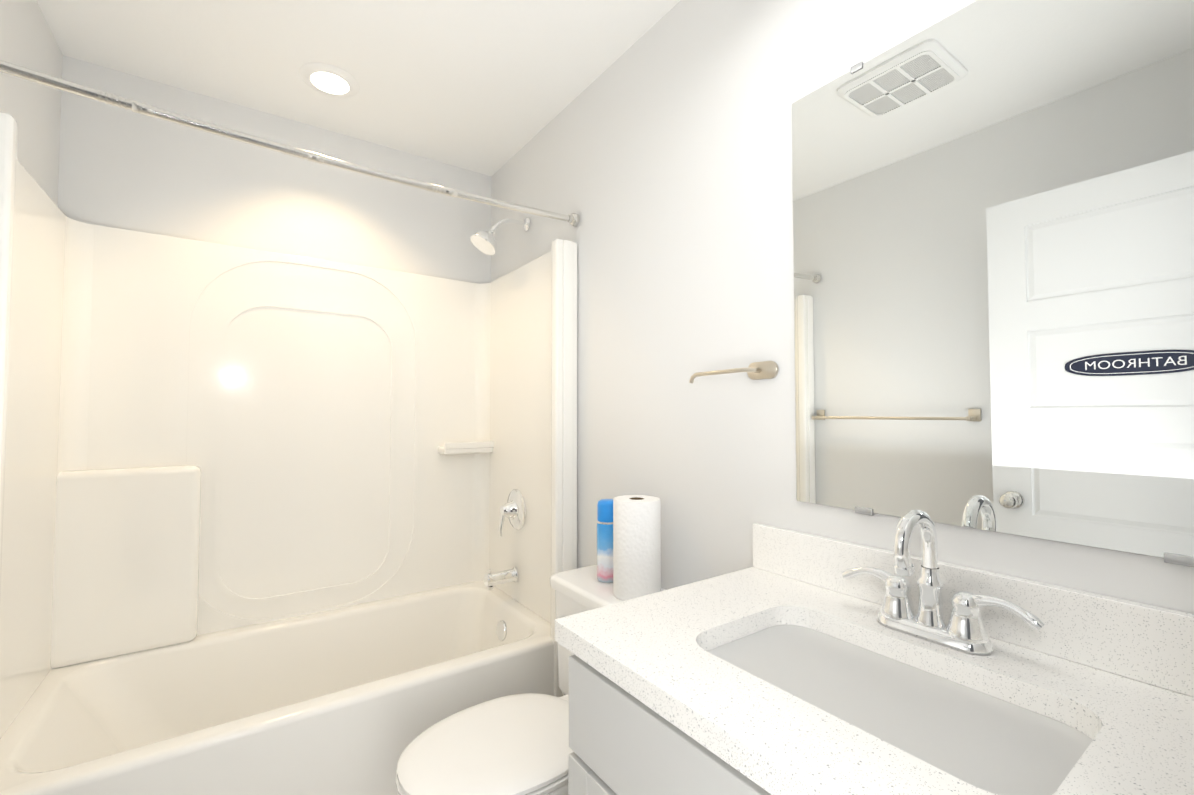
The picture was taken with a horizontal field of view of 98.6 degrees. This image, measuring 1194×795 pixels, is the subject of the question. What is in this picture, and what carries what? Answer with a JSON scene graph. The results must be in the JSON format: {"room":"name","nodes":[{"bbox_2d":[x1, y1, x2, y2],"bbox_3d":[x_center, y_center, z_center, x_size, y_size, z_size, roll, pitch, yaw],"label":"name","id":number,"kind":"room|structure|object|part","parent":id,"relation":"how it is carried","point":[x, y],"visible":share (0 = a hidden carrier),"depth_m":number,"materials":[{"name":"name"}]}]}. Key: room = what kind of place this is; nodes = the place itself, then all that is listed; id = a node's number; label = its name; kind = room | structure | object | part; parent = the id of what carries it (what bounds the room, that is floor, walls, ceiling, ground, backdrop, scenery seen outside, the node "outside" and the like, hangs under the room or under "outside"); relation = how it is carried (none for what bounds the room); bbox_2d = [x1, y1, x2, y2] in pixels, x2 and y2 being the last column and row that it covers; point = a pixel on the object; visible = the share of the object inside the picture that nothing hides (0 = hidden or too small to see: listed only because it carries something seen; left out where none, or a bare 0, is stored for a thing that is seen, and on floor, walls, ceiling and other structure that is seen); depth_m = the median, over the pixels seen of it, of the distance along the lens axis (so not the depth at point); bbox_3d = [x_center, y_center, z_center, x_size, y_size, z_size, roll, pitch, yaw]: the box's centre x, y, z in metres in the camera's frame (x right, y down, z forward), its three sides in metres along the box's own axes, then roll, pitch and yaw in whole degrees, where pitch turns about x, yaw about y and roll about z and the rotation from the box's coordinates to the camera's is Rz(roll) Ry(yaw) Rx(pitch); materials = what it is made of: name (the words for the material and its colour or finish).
{"room":"bathroom","nodes":[
{"label":"bathroom","id":0,"kind":"room"},
{"bbox_2d":[0,0,62,205],"bbox_3d":[-1.094,0.043,0.607,0.100,2.440,2.540,1,-2,-35],"label":"wall","id":1,"kind":"structure","parent":0,"point":[28,41],"depth_m":1.48,"materials":[{"name":"white paint"}]},
{"bbox_2d":[58,55,490,283],"bbox_3d":[-1.186,0.092,2.154,1.727,2.440,0.100,1,-2,-35],"label":"wall","id":2,"kind":"structure","parent":0,"point":[122,168],"depth_m":2.01,"materials":[{"name":"white paint"}]},
{"bbox_2d":[36,0,679,175],"bbox_3d":[-0.457,-1.210,1.155,1.727,0.100,2.640,1,-2,-35],"label":"ceiling","id":3,"kind":"structure","parent":0,"point":[489,87],"depth_m":1.71,"materials":[{"name":"white paint"}]},
{"bbox_2d":[299,62,359,97],"bbox_3d":[-0.959,-1.132,1.845,0.194,0.011,0.194,1,-2,-35],"label":"recessed light","id":4,"kind":"object","parent":3,"relation":"in","point":[329,80],"visible":1,"depth_m":1.83,"materials":[{"name":"white plastic"}]},
{"bbox_2d":[491,0,1193,613],"bbox_3d":[0.238,0.072,1.541,0.100,2.440,2.540,1,-2,-35],"label":"wall","id":5,"kind":"structure","parent":0,"point":[657,156],"depth_m":1.39,"materials":[{"name":"white paint"}]},
{"bbox_2d":[0,60,579,226],"bbox_3d":[-0.696,-0.678,1.480,1.525,0.052,0.109,1,-2,-35],"label":"rail","id":6,"kind":"object","parent":5,"relation":"attached to","point":[107,98],"visible":1,"depth_m":1.35,"materials":[{"name":"silver metal"}]},
{"bbox_2d":[689,361,778,382],"bbox_3d":[0.331,-0.062,1.272,0.060,0.045,0.232,1,-2,-35],"label":"towel holder","id":7,"kind":"object","parent":5,"relation":"attached to","point":[762,370],"visible":1,"depth_m":1.22,"materials":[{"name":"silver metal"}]},
{"bbox_2d":[792,0,1193,566],"bbox_3d":[0.651,-0.229,0.865,0.008,0.912,0.715,1,-2,-35],"label":"mirror","id":8,"kind":"object","parent":5,"relation":"attached to","point":[993,217],"visible":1,"depth_m":0.83,"materials":[{"name":"clear glass"}]},
{"bbox_3d":[-0.457,1.328,1.074,1.727,0.100,2.640,1,-2,-35],"label":"floor","id":9,"kind":"structure","parent":0,"visible":0},
{"bbox_2d":[0,112,577,794],"bbox_3d":[-0.920,0.247,1.772,1.524,2.105,0.817,1,-2,-35],"label":"shower","id":10,"kind":"object","parent":9,"relation":"on","point":[278,524],"visible":0.94,"depth_m":1.85,"materials":[{"name":"white plastic"}]},
{"bbox_2d":[0,581,553,794],"bbox_3d":[-0.927,1.077,1.752,1.521,0.445,0.797,1,-2,-35],"label":"tub","id":11,"kind":"object","parent":10,"relation":"in","point":[325,700],"depth_m":1.64,"materials":[{"name":"white plastic"}]},
{"bbox_2d":[395,565,666,794],"bbox_3d":[-0.141,0.916,1.339,0.727,0.740,0.468,1,-2,-35],"label":"toilet","id":12,"kind":"object","parent":9,"relation":"on","point":[517,744],"visible":0.48,"depth_m":1.25,"materials":[{"name":"white ceramic"}]},
{"bbox_3d":[-0.233,0.862,1.276,0.502,0.044,0.376,1,-2,-35],"label":"seat","id":13,"kind":"part","parent":12,"relation":"part of","materials":[{"name":"white plastic"}]},
{"bbox_2d":[597,499,612,582],"bbox_3d":[0.032,0.432,1.562,0.065,0.240,0.065,1,-2,-35],"label":"spray can","id":14,"kind":"object","parent":12,"relation":"on","point":[605,541],"visible":0.67,"depth_m":1.53,"materials":[{"name":"blue metal"}]},
{"bbox_3d":[0.065,0.731,1.490,0.224,0.360,0.468,1,-2,-35],"label":"tank","id":15,"kind":"part","parent":12,"relation":"part of","materials":[{"name":"white ceramic"}]},
{"bbox_2d":[613,495,660,600],"bbox_3d":[0.112,0.416,1.435,0.132,0.265,0.132,1,-2,-35],"label":"paper towel","id":16,"kind":"object","parent":12,"relation":"on","point":[636,546],"visible":0.94,"depth_m":1.38,"materials":[{"name":"white paper"}]},
{"bbox_2d":[555,509,1193,794],"bbox_3d":[0.391,0.722,0.721,0.563,1.090,0.822,1,-2,-35],"label":"bathroom vanity","id":17,"kind":"object","parent":9,"relation":"on","point":[791,662],"visible":1,"depth_m":0.73,"materials":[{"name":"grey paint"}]},
{"bbox_2d":[842,509,1045,654],"bbox_3d":[0.481,0.375,0.797,0.230,0.391,0.296,1,-2,-35],"label":"faucet","id":18,"kind":"object","parent":17,"relation":"on","point":[896,628],"depth_m":0.83,"materials":[{"name":"silver metal"}]}
]}

